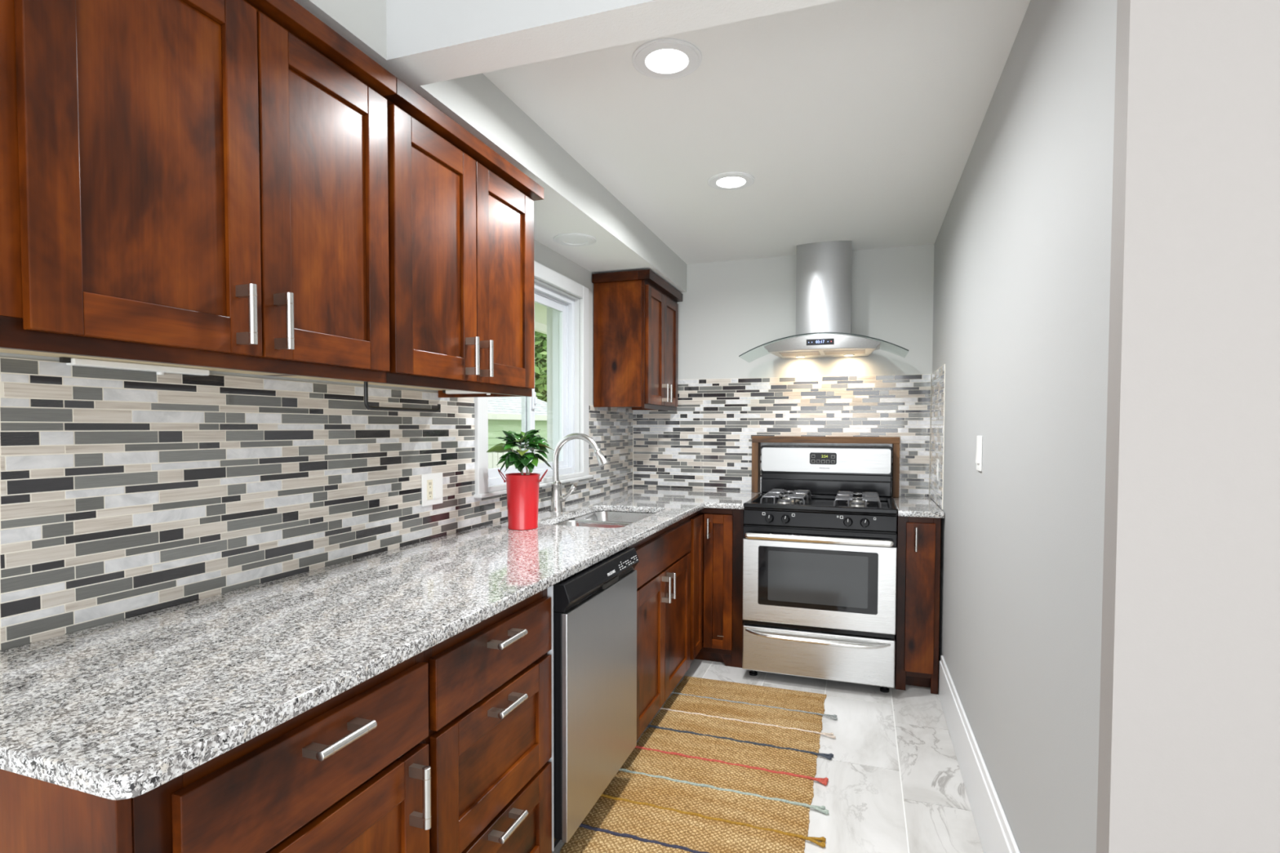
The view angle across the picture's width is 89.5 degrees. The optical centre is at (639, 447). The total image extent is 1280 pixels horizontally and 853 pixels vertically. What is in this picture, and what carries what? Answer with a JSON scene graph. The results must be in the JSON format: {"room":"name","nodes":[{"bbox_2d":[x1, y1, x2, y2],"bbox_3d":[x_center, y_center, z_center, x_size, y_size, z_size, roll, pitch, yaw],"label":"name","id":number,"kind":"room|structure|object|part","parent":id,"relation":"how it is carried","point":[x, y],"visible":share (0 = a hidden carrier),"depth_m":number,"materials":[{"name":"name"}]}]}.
{"room":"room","nodes":[
{"label":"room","id":0,"kind":"room"},
{"bbox_2d":[0,239,631,619],"bbox_3d":[-1.286,-0.076,1.180,0.200,2.830,7.400,1,2,19],"label":"wall","id":1,"kind":"structure","parent":0,"point":[544,255],"depth_m":3.29,"materials":[{"name":"grey paint"}]},
{"bbox_2d":[0,0,395,382],"bbox_3d":[-0.940,-0.513,1.157,0.444,0.736,1.006,1,2,19],"label":"upper cabinet","id":2,"kind":"object","parent":1,"relation":"attached to","point":[188,184],"visible":1,"depth_m":1.12,"materials":[{"name":"brown wood"}]},
{"bbox_2d":[59,356,209,375],"bbox_3d":[-1.079,-0.169,1.395,0.026,0.020,0.294,1,2,19],"label":"light","id":3,"kind":"object","parent":2,"relation":"attached to","point":[160,370],"visible":1,"depth_m":1.37,"materials":[{"name":"white plastic"}]},
{"bbox_3d":[-0.792,-0.496,1.060,0.019,0.654,0.366,1,2,19],"label":"door","id":4,"kind":"part","parent":2,"relation":"part of","materials":[{"name":"brown wood"}]},
{"bbox_3d":[-0.721,-0.243,1.185,0.041,0.110,0.015,1,2,19],"label":"handle","id":5,"kind":"part","parent":2,"relation":"part of","materials":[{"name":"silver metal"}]},
{"bbox_3d":[-0.695,-0.245,1.262,0.041,0.110,0.015,1,2,19],"label":"handle","id":6,"kind":"part","parent":2,"relation":"part of","materials":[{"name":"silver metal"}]},
{"bbox_3d":[-0.778,-0.859,1.091,0.058,0.040,1.006,1,2,19],"label":"crown","id":7,"kind":"part","parent":2,"relation":"part of","materials":[{"name":"brown wood"}]},
{"bbox_3d":[-0.675,-0.506,1.403,0.019,0.654,0.350,1,2,19],"label":"door","id":8,"kind":"part","parent":2,"relation":"part of","materials":[{"name":"brown wood"}]},
{"bbox_2d":[0,356,632,651],"bbox_3d":[-0.701,0.064,2.570,0.006,0.541,3.991,1,2,19],"label":"tile backsplash","id":9,"kind":"structure","parent":1,"relation":"attached to","point":[125,494],"depth_m":1.54,"materials":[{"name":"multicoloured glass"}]},
{"bbox_2d":[421,472,443,506],"bbox_3d":[-0.761,0.155,2.371,0.010,0.116,0.118,1,2,19],"label":"outlet","id":10,"kind":"object","parent":9,"relation":"attached to","point":[431,483],"visible":1,"depth_m":2.36,"materials":[{"name":"white plastic"}]},
{"bbox_2d":[426,479,432,500],"bbox_3d":[-0.765,0.155,2.352,0.002,0.072,0.030,1,2,19],"label":"receptacle","id":11,"kind":"object","parent":10,"relation":"attached to","point":[429,482],"depth_m":2.35,"materials":[{"name":"beige plastic"}]},
{"bbox_2d":[270,77,543,397],"bbox_3d":[-0.652,-0.538,1.995,0.444,0.736,0.765,1,2,19],"label":"upper cabinet","id":12,"kind":"object","parent":1,"relation":"attached to","point":[461,215],"visible":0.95,"depth_m":1.83,"materials":[{"name":"brown wood"}]},
{"bbox_2d":[364,382,440,412],"bbox_3d":[-0.682,-0.148,1.859,0.050,0.090,0.341,1,2,19],"label":"paper towel holder","id":13,"kind":"object","parent":12,"relation":"attached to","point":[366,384],"visible":0.88,"depth_m":1.80,"materials":[{"name":"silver metal"}]},
{"bbox_3d":[-0.553,-0.517,1.756,0.019,0.654,0.355,1,2,19],"label":"door","id":14,"kind":"part","parent":12,"relation":"part of","materials":[{"name":"brown wood"}]},
{"bbox_3d":[-0.512,-0.535,1.935,0.018,0.733,0.743,1,2,19],"label":"frame","id":15,"kind":"part","parent":12,"relation":"part of","materials":[{"name":"brown wood"}]},
{"bbox_3d":[-0.662,-0.886,1.988,0.420,0.040,0.765,1,2,19],"label":"crown","id":16,"kind":"part","parent":12,"relation":"part of","materials":[{"name":"brown wood"}]},
{"bbox_2d":[442,390,490,395],"bbox_3d":[-0.577,-0.197,2.323,0.304,0.020,0.024,1,2,19],"label":"light","id":17,"kind":"object","parent":12,"relation":"attached to","point":[447,392],"visible":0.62,"depth_m":2.34,"materials":[{"name":"white plastic"}]},
{"bbox_3d":[-0.484,-0.264,1.873,0.041,0.110,0.015,1,2,19],"label":"handle","id":18,"kind":"part","parent":12,"relation":"part of","materials":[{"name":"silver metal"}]},
{"bbox_3d":[-0.460,-0.266,1.944,0.041,0.110,0.015,1,2,19],"label":"handle","id":19,"kind":"part","parent":12,"relation":"part of","materials":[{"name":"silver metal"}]},
{"bbox_3d":[-0.436,-0.527,2.096,0.019,0.654,0.355,1,2,19],"label":"door","id":20,"kind":"part","parent":12,"relation":"part of","materials":[{"name":"brown wood"}]},
{"bbox_2d":[473,260,593,498],"bbox_3d":[-0.570,-0.349,3.192,0.242,1.081,1.160,1,2,19],"label":"window","id":21,"kind":"structure","parent":1,"relation":"in","point":[567,314],"depth_m":3.58,"materials":[{"name":"white paint"}]},
{"bbox_3d":[-0.608,-0.318,2.975,0.022,0.905,0.476,1,2,19],"label":"sash","id":22,"kind":"part","parent":21,"relation":"part of","materials":[{"name":"white plastic"}]},
{"bbox_3d":[-0.577,-0.322,3.186,0.112,0.979,0.962,1,2,19],"label":"frame","id":23,"kind":"part","parent":21,"relation":"part of","materials":[{"name":"white plastic"}]},
{"bbox_3d":[-0.476,0.184,3.175,0.042,0.016,1.160,1,2,19],"label":"sill","id":24,"kind":"part","parent":21,"relation":"part of","materials":[{"name":"grey paint"}]},
{"bbox_3d":[-0.497,-0.328,3.381,0.022,0.900,0.464,1,2,19],"label":"sash","id":25,"kind":"part","parent":21,"relation":"part of","materials":[{"name":"white plastic"}]},
{"bbox_2d":[534,302,546,334],"bbox_3d":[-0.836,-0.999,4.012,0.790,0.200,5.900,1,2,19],"label":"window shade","id":26,"kind":"structure","parent":1,"relation":"attached to","point":[540,311],"depth_m":4.97,"materials":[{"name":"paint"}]},
{"bbox_2d":[591,269,682,411],"bbox_3d":[0.013,-0.623,4.035,0.374,0.781,0.712,1,2,19],"label":"upper cabinet","id":27,"kind":"object","parent":1,"relation":"attached to","point":[636,312],"visible":1,"depth_m":3.75,"materials":[{"name":"brown wood"}]},
{"bbox_3d":[0.003,-0.988,4.027,0.352,0.051,0.712,1,2,19],"label":"crown","id":28,"kind":"part","parent":27,"relation":"part of","materials":[{"name":"brown wood"}]},
{"bbox_3d":[0.090,-0.593,3.840,0.019,0.680,0.312,1,2,19],"label":"door","id":29,"kind":"part","parent":27,"relation":"part of","materials":[{"name":"brown wood"}]},
{"bbox_3d":[0.129,-0.598,4.009,0.018,0.733,0.688,1,2,19],"label":"frame","id":30,"kind":"part","parent":27,"relation":"part of","materials":[{"name":"brown wood"}]},
{"bbox_3d":[0.156,-0.332,3.951,0.041,0.109,0.014,1,2,19],"label":"handle","id":31,"kind":"part","parent":27,"relation":"part of","materials":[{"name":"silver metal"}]},
{"bbox_3d":[0.182,-0.334,4.024,0.041,0.109,0.014,1,2,19],"label":"handle","id":32,"kind":"part","parent":27,"relation":"part of","materials":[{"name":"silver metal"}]},
{"bbox_3d":[0.193,-0.602,4.139,0.019,0.680,0.314,1,2,19],"label":"door","id":33,"kind":"part","parent":27,"relation":"part of","materials":[{"name":"brown wood"}]},
{"bbox_2d":[294,0,686,292],"bbox_3d":[-1.039,-1.208,0.955,0.385,0.552,7.200,1,2,19],"label":"soffit beam","id":34,"kind":"structure","parent":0,"point":[574,201],"depth_m":2.39,"materials":[{"name":"grey paint"}]},
{"bbox_2d":[553,233,595,246],"bbox_3d":[-0.313,-0.994,3.101,0.206,0.007,0.206,1,2,19],"label":"recessed light","id":35,"kind":"object","parent":34,"relation":"attached to","point":[566,239],"visible":1,"depth_m":3.09,"materials":[{"name":"white plastic"}]},
{"bbox_2d":[386,0,839,85],"bbox_3d":[0.111,-1.219,1.392,1.507,0.552,0.126,1,2,19],"label":"header beam","id":36,"kind":"structure","parent":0,"point":[429,42],"depth_m":1.50,"materials":[{"name":"grey paint"}]},
{"bbox_2d":[482,0,1030,264],"bbox_3d":[1.113,-1.323,0.212,4.165,0.467,7.200,1,2,19],"label":"ceiling","id":37,"kind":"structure","parent":0,"point":[860,122],"depth_m":2.27,"materials":[{"name":"white paint"}]},
{"bbox_2d":[631,38,702,79],"bbox_3d":[0.079,-1.141,1.904,0.206,0.007,0.206,1,2,19],"label":"recessed light","id":38,"kind":"object","parent":37,"relation":"in","point":[661,58],"visible":1,"depth_m":1.89,"materials":[{"name":"white plastic"}]},
{"bbox_2d":[707,171,755,190],"bbox_3d":[0.401,-1.169,2.843,0.206,0.007,0.206,1,2,19],"label":"recessed light","id":39,"kind":"object","parent":37,"relation":"in","point":[731,180],"visible":1,"depth_m":2.83,"materials":[{"name":"white plastic"}]},
{"bbox_2d":[551,643,983,852],"bbox_3d":[0.925,1.350,0.358,4.550,0.060,7.200,1,2,19],"label":"floor","id":40,"kind":"structure","parent":0,"point":[895,784],"depth_m":2.47,"materials":[{"name":"tile"}]},
{"bbox_2d":[0,651,431,852],"bbox_3d":[-0.815,0.849,1.161,0.710,0.883,0.580,1,2,19],"label":"base cabinet","id":41,"kind":"object","parent":40,"relation":"on","point":[350,772],"visible":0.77,"depth_m":0.99,"materials":[{"name":"brown wood"}]},
{"bbox_3d":[-0.936,0.856,0.906,0.646,0.883,0.018,1,2,19],"label":"panel","id":42,"kind":"part","parent":41,"relation":"part of","materials":[{"name":"brown wood"}]},
{"bbox_3d":[-0.545,0.809,1.077,0.018,0.798,0.560,1,2,19],"label":"frame","id":43,"kind":"part","parent":41,"relation":"part of","materials":[{"name":"brown wood"}]},
{"bbox_3d":[-0.520,0.521,1.078,0.019,0.152,0.503,1,2,19],"label":"drawer","id":44,"kind":"part","parent":41,"relation":"part of","materials":[{"name":"brown wood"}]},
{"bbox_3d":[-0.492,0.479,1.062,0.044,0.016,0.117,1,2,19],"label":"handle","id":45,"kind":"part","parent":41,"relation":"part of","materials":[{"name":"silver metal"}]},
{"bbox_3d":[-0.521,0.903,1.089,0.019,0.581,0.503,1,2,19],"label":"door","id":46,"kind":"part","parent":41,"relation":"part of","materials":[{"name":"brown wood"}]},
{"bbox_3d":[-0.427,0.681,1.258,0.044,0.119,0.016,1,2,19],"label":"handle","id":47,"kind":"part","parent":41,"relation":"part of","materials":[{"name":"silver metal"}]},
{"bbox_2d":[423,588,551,852],"bbox_3d":[-0.631,0.833,1.696,0.710,0.883,0.550,1,2,19],"label":"base cabinet","id":48,"kind":"object","parent":40,"relation":"on","point":[489,740],"visible":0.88,"depth_m":1.55,"materials":[{"name":"brown wood"}]},
{"bbox_3d":[-0.345,0.508,1.587,0.019,0.151,0.524,1,2,19],"label":"drawer","id":49,"kind":"part","parent":48,"relation":"part of","materials":[{"name":"brown wood"}]},
{"bbox_3d":[-0.346,1.044,1.604,0.019,0.273,0.524,1,2,19],"label":"drawer","id":50,"kind":"part","parent":48,"relation":"part of","materials":[{"name":"brown wood"}]},
{"bbox_3d":[-0.320,0.464,1.563,0.044,0.016,0.117,1,2,19],"label":"handle","id":51,"kind":"part","parent":48,"relation":"part of","materials":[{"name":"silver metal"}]},
{"bbox_3d":[-0.320,0.627,1.568,0.044,0.016,0.117,1,2,19],"label":"handle","id":52,"kind":"part","parent":48,"relation":"part of","materials":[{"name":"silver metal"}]},
{"bbox_3d":[-0.321,0.925,1.577,0.044,0.016,0.117,1,2,19],"label":"handle","id":53,"kind":"part","parent":48,"relation":"part of","materials":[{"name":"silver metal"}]},
{"bbox_2d":[546,547,639,851],"bbox_3d":[-0.426,0.820,2.243,0.679,0.876,0.618,1,2,19],"label":"dishwasher","id":54,"kind":"object","parent":40,"relation":"on","point":[593,652],"visible":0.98,"depth_m":2.01,"materials":[{"name":"silver metal"}]},
{"bbox_3d":[-0.231,1.211,2.191,0.030,0.098,0.605,1,2,19],"label":"kick plate","id":55,"kind":"part","parent":54,"relation":"part of","materials":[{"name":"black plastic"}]},
{"bbox_3d":[-0.132,0.426,2.136,0.064,0.080,0.607,1,2,19],"label":"control panel","id":56,"kind":"part","parent":54,"relation":"part of","materials":[{"name":"black plastic"}]},
{"bbox_2d":[618,555,637,569],"bbox_3d":[-0.042,0.411,2.313,0.009,0.024,0.184,1,2,19],"label":"print","id":57,"kind":"object","parent":54,"relation":"attached to","point":[625,562],"depth_m":2.31,"materials":[{"name":"white"}]},
{"bbox_2d":[568,515,691,740],"bbox_3d":[-0.178,0.792,3.021,0.707,0.883,0.950,1,2,19],"label":"base cabinet","id":58,"kind":"object","parent":40,"relation":"on","point":[663,568],"visible":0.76,"depth_m":2.85,"materials":[{"name":"brown wood"}]},
{"bbox_2d":[0,487,761,800],"bbox_3d":[-0.224,0.349,2.573,0.898,0.030,3.688,1,2,19],"label":"countertop","id":59,"kind":"structure","parent":58,"relation":"on","point":[122,709],"depth_m":1.20,"materials":[{"name":"stone"}]},
{"bbox_2d":[486,429,554,530],"bbox_3d":[-0.473,0.129,2.623,0.227,0.404,0.212,-1,2,-39],"label":"potted plant","id":60,"kind":"object","parent":59,"relation":"on","point":[522,488],"visible":1,"depth_m":2.58,"materials":[{"name":"red paint"}]},
{"bbox_3d":[-0.562,0.116,2.632,0.036,0.053,0.050,0,2,0],"label":"handle","id":61,"kind":"part","parent":60,"relation":"part of","materials":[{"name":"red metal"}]},
{"bbox_3d":[-0.478,0.220,2.636,0.140,0.221,0.140,1,2,19],"label":"pot","id":62,"kind":"part","parent":60,"relation":"part of","materials":[{"name":"red paint"}]},
{"bbox_3d":[-0.465,0.058,2.629,0.010,0.144,0.023,1,2,19],"label":"stem","id":63,"kind":"part","parent":60,"relation":"part of","materials":[{"name":"beige"}]},
{"bbox_3d":[-0.393,0.117,2.632,0.036,0.053,0.050,0,2,0],"label":"handle","id":64,"kind":"part","parent":60,"relation":"part of","materials":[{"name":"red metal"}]},
{"bbox_2d":[549,432,608,511],"bbox_3d":[-0.295,0.124,3.124,0.309,0.385,0.068,1,2,19],"label":"kitchen faucet","id":65,"kind":"object","parent":59,"relation":"on","point":[557,499],"visible":1,"depth_m":3.14,"materials":[{"name":"grey metal"}]},
{"bbox_3d":[-0.351,0.226,3.147,0.090,0.088,0.033,1,2,19],"label":"lever","id":66,"kind":"part","parent":65,"relation":"part of","materials":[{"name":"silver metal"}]},
{"bbox_3d":[-0.310,0.054,3.127,0.250,0.244,0.030,1,2,19],"label":"spout","id":67,"kind":"part","parent":65,"relation":"part of","materials":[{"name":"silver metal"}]},
{"bbox_2d":[553,511,656,528],"bbox_3d":[-0.153,0.440,3.037,0.422,0.180,0.749,1,2,19],"label":"sink","id":68,"kind":"object","parent":59,"relation":"in","point":[605,519],"visible":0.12,"depth_m":3.35,"materials":[{"name":"silver metal"}]},
{"bbox_3d":[-0.213,0.445,2.862,0.422,0.180,0.380,1,2,19],"label":"bowl","id":69,"kind":"part","parent":68,"relation":"part of","materials":[{"name":"silver metal"}]},
{"bbox_3d":[-0.091,0.434,3.216,0.422,0.180,0.369,1,2,19],"label":"bowl","id":70,"kind":"part","parent":68,"relation":"part of","materials":[{"name":"silver metal"}]},
{"bbox_2d":[751,435,900,497],"bbox_3d":[1.135,0.114,3.993,0.871,0.356,0.100,1,2,19],"label":"surround","id":71,"kind":"object","parent":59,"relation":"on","point":[756,440],"visible":1,"depth_m":3.94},
{"bbox_3d":[0.035,0.862,2.707,0.019,0.596,0.422,1,2,19],"label":"door","id":72,"kind":"part","parent":58,"relation":"part of","materials":[{"name":"brown wood"}]},
{"bbox_3d":[0.091,0.763,2.927,0.018,0.818,0.950,1,2,19],"label":"frame","id":73,"kind":"part","parent":58,"relation":"part of","materials":[{"name":"brown wood"}]},
{"bbox_3d":[0.111,0.469,2.915,0.019,0.154,0.887,1,2,19],"label":"drawer","id":74,"kind":"part","parent":58,"relation":"part of","materials":[{"name":"brown wood"}]},
{"bbox_3d":[0.118,0.629,2.849,0.041,0.116,0.014,1,2,19],"label":"handle","id":75,"kind":"part","parent":58,"relation":"part of","materials":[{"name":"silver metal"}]},
{"bbox_3d":[0.142,0.627,2.919,0.041,0.116,0.014,1,2,19],"label":"handle","id":76,"kind":"part","parent":58,"relation":"part of","materials":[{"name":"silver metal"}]},
{"bbox_3d":[0.178,0.849,3.125,0.019,0.596,0.453,1,2,19],"label":"door","id":77,"kind":"part","parent":58,"relation":"part of","materials":[{"name":"brown wood"}]},
{"bbox_2d":[560,675,837,852],"bbox_3d":[0.285,1.247,2.368,0.793,0.020,1.991,1,2,19],"label":"woven rug","id":78,"kind":"object","parent":40,"relation":"on","point":[723,766],"visible":1,"depth_m":2.41,"materials":[{"name":"fabric"}]},
{"bbox_3d":[0.134,1.255,2.015,0.735,0.015,0.017,1,2,19],"label":"cord","id":79,"kind":"part","parent":78,"relation":"part of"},
{"bbox_3d":[0.194,1.250,2.190,0.735,0.014,0.016,1,2,19],"label":"cord","id":80,"kind":"part","parent":78,"relation":"part of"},
{"bbox_3d":[0.253,1.245,2.363,0.735,0.014,0.016,1,2,19],"label":"cord","id":81,"kind":"part","parent":78,"relation":"part of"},
{"bbox_3d":[0.314,1.239,2.538,0.735,0.014,0.016,1,2,19],"label":"cord","id":82,"kind":"part","parent":78,"relation":"part of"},
{"bbox_3d":[0.377,1.234,2.723,0.734,0.013,0.015,1,2,19],"label":"cord","id":83,"kind":"part","parent":78,"relation":"part of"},
{"bbox_3d":[0.438,1.228,2.900,0.734,0.010,0.013,1,2,19],"label":"cord","id":84,"kind":"part","parent":78,"relation":"part of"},
{"bbox_3d":[0.499,1.223,3.078,0.734,0.011,0.013,1,2,19],"label":"cord","id":85,"kind":"part","parent":78,"relation":"part of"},
{"bbox_2d":[688,507,744,667],"bbox_3d":[0.214,0.766,3.885,0.886,0.883,0.940,1,2,19],"label":"base cabinet","id":86,"kind":"object","parent":40,"relation":"on","point":[716,552],"visible":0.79,"depth_m":3.56,"materials":[{"name":"brown wood"}]},
{"bbox_3d":[0.308,0.749,3.499,0.019,0.748,0.208,1,2,19],"label":"door","id":87,"kind":"part","parent":86,"relation":"part of","materials":[{"name":"brown wood"}]},
{"bbox_3d":[0.377,0.448,3.557,0.012,0.110,0.040,1,2,19],"label":"handle","id":88,"kind":"part","parent":86,"relation":"part of","materials":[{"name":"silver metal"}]},
{"bbox_3d":[0.433,0.746,3.578,0.160,0.748,0.019,1,2,19],"label":"door","id":89,"kind":"part","parent":86,"relation":"part of","materials":[{"name":"brown wood"}]},
{"bbox_2d":[742,444,897,693],"bbox_3d":[1.001,0.611,3.573,0.751,1.216,0.786,1,2,19],"label":"gas range","id":90,"kind":"object","parent":40,"relation":"on","point":[820,535],"visible":1,"depth_m":3.28,"materials":[{"name":"silver metal"}]},
{"bbox_3d":[0.663,0.367,3.314,0.045,0.045,0.041,1,2,19],"label":"knob","id":91,"kind":"part","parent":90,"relation":"part of","materials":[{"name":"black plastic"}]},
{"bbox_3d":[0.784,0.304,3.500,0.124,0.020,0.124,1,2,19],"label":"burner","id":92,"kind":"part","parent":90,"relation":"part of","materials":[{"name":"silver metal"}]},
{"bbox_3d":[0.740,0.368,3.288,0.045,0.045,0.041,1,2,19],"label":"knob","id":93,"kind":"part","parent":90,"relation":"part of","materials":[{"name":"black plastic"}]},
{"bbox_3d":[0.861,0.298,3.723,0.124,0.020,0.124,1,2,19],"label":"burner","id":94,"kind":"part","parent":90,"relation":"part of","materials":[{"name":"silver metal"}]},
{"bbox_3d":[0.880,0.971,3.243,0.708,0.030,0.052,1,2,19],"label":"handle","id":95,"kind":"part","parent":90,"relation":"part of","materials":[{"name":"silver metal"}]},
{"bbox_3d":[0.897,1.057,3.288,0.747,0.235,0.042,1,2,19],"label":"drawer","id":96,"kind":"part","parent":90,"relation":"part of","materials":[{"name":"silver metal"}]},
{"bbox_2d":[742,524,897,639],"bbox_3d":[0.890,0.673,3.253,0.749,0.524,0.106,1,2,19],"label":"oven","id":97,"kind":"object","parent":90,"relation":"in","point":[812,580],"depth_m":3.24,"materials":[{"name":"silver metal"}]},
{"bbox_2d":[743,492,897,515],"bbox_3d":[1.012,0.305,3.595,0.751,0.034,0.713,1,2,19],"label":"cooktop","id":98,"kind":"object","parent":90,"relation":"in","point":[815,504],"depth_m":3.35,"materials":[{"name":"black metal"}]},
{"bbox_3d":[0.901,0.370,3.273,0.747,0.074,0.047,1,2,19],"label":"control panel","id":99,"kind":"part","parent":90,"relation":"part of","materials":[{"name":"black plastic"}]},
{"bbox_3d":[1.080,0.068,3.807,0.153,0.069,0.003,1,2,19],"label":"clock panel","id":100,"kind":"part","parent":90,"relation":"part of","materials":[{"name":"black plastic"}]},
{"bbox_3d":[1.028,0.371,3.189,0.045,0.045,0.041,1,2,19],"label":"knob","id":101,"kind":"part","parent":90,"relation":"part of","materials":[{"name":"black plastic"}]},
{"bbox_3d":[1.138,0.309,3.379,0.124,0.020,0.124,1,2,19],"label":"burner","id":102,"kind":"part","parent":90,"relation":"part of","materials":[{"name":"silver metal"}]},
{"bbox_3d":[1.214,0.302,3.601,0.124,0.020,0.124,1,2,19],"label":"burner","id":103,"kind":"part","parent":90,"relation":"part of","materials":[{"name":"silver metal"}]},
{"bbox_3d":[1.102,0.372,3.164,0.045,0.045,0.041,1,2,19],"label":"knob","id":104,"kind":"part","parent":90,"relation":"part of","materials":[{"name":"black plastic"}]},
{"bbox_2d":[894,514,941,694],"bbox_3d":[1.496,0.780,3.535,0.197,0.883,0.768,1,2,19],"label":"base cabinet","id":105,"kind":"object","parent":40,"relation":"on","point":[918,539],"visible":0.9,"depth_m":3.21,"materials":[{"name":"brown wood"}]},
{"bbox_3d":[1.363,0.455,3.186,0.012,0.120,0.040,1,2,19],"label":"handle","id":106,"kind":"part","parent":105,"relation":"part of","materials":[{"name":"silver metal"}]},
{"bbox_2d":[892,496,944,518],"bbox_3d":[1.509,0.323,3.540,0.208,0.030,0.732,1,2,19],"label":"countertop","id":107,"kind":"structure","parent":105,"relation":"on","point":[906,506],"depth_m":3.35,"materials":[{"name":"stone"}]},
{"bbox_3d":[1.394,0.752,3.216,0.133,0.749,0.019,1,2,19],"label":"door","id":108,"kind":"part","parent":105,"relation":"part of","materials":[{"name":"brown wood"}]},
{"bbox_2d":[632,244,934,497],"bbox_3d":[0.971,-0.166,4.210,2.100,2.830,0.200,1,2,19],"label":"wall","id":109,"kind":"structure","parent":0,"point":[728,309],"depth_m":4.10,"materials":[{"name":"grey paint"}]},
{"bbox_2d":[632,373,931,497],"bbox_3d":[0.840,-0.079,4.149,1.879,0.732,0.006,1,2,19],"label":"tile backsplash","id":110,"kind":"structure","parent":109,"relation":"attached to","point":[706,443],"depth_m":4.16,"materials":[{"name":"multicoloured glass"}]},
{"bbox_2d":[738,240,908,359],"bbox_3d":[1.072,-0.862,3.780,0.916,0.675,0.494,1,2,19],"label":"range hood","id":111,"kind":"object","parent":109,"relation":"attached to","point":[824,269],"visible":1,"depth_m":3.76,"materials":[{"name":"silver metal"}]},
{"bbox_3d":[0.999,-0.583,3.578,0.148,0.033,0.008,1,2,19],"label":"control panel","id":112,"kind":"part","parent":111,"relation":"part of","materials":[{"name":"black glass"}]},
{"bbox_2d":[930,0,1117,852],"bbox_3d":[1.333,-0.110,2.442,0.148,2.830,2.910,1,2,19],"label":"wall","id":113,"kind":"structure","parent":0,"point":[1022,248],"depth_m":1.55,"materials":[{"name":"grey paint"}]},
{"bbox_2d":[929,364,945,509],"bbox_3d":[1.628,-0.059,3.541,0.004,0.732,0.630,1,2,19],"label":"tile backsplash","id":114,"kind":"structure","parent":113,"relation":"attached to","point":[938,377],"depth_m":3.48,"materials":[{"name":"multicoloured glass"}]},
{"bbox_2d":[936,458,938,480],"bbox_3d":[1.585,0.121,3.442,0.008,0.118,0.074,1,2,19],"label":"outlet","id":115,"kind":"object","parent":114,"relation":"attached to","point":[937,460],"visible":1,"depth_m":3.41,"materials":[{"name":"white plastic"}]},
{"bbox_2d":[938,655,1019,852],"bbox_3d":[1.122,1.128,2.129,0.016,0.275,2.220,1,2,19],"label":"baseboard","id":116,"kind":"structure","parent":113,"relation":"attached to","point":[994,831],"depth_m":2.18,"materials":[{"name":"white wood"}]},
{"bbox_2d":[975,435,982,471],"bbox_3d":[1.180,0.022,2.250,0.012,0.122,0.078,1,2,19],"label":"light switch","id":117,"kind":"object","parent":113,"relation":"attached to","point":[980,438],"visible":1,"depth_m":2.23,"materials":[{"name":"white plastic"}]},
{"bbox_2d":[1096,0,1279,852],"bbox_3d":[2.049,-0.053,0.665,2.658,2.830,0.128,1,2,19],"label":"wall","id":118,"kind":"structure","parent":0,"point":[1189,731],"depth_m":1.00,"materials":[{"name":"grey paint"}]},
{"label":"outside","id":119,"kind":"structure","parent":0,"visible":0},
{"bbox_3d":[-14.373,1.300,22.433,38.280,0.100,57.000,1,2,19],"label":"lawn","id":120,"kind":"structure","parent":119,"visible":0},
{"bbox_2d":[488,396,546,453],"bbox_3d":[-3.841,-0.556,16.113,4.260,4.050,20.400,1,2,19],"label":"house","id":121,"kind":"structure","parent":120,"relation":"on","point":[504,413],"depth_m":13.68,"materials":[{"name":"green"}]},
{"bbox_2d":[488,448,546,468],"bbox_3d":[-1.507,0.840,9.905,0.060,1.645,11.700,1,2,19],"label":"picket fence","id":122,"kind":"object","parent":120,"relation":"on","point":[493,457],"visible":0.02,"depth_m":8.61,"materials":[{"name":"white wood"}]},
{"bbox_2d":[534,330,546,402],"bbox_3d":[-5.493,-5.430,37.731,8.484,12.379,15.237,1,2,19],"label":"tree","id":123,"kind":"object","parent":120,"relation":"on","point":[540,339],"visible":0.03,"depth_m":32.29,"materials":[{"name":"green plant"}]}
]}

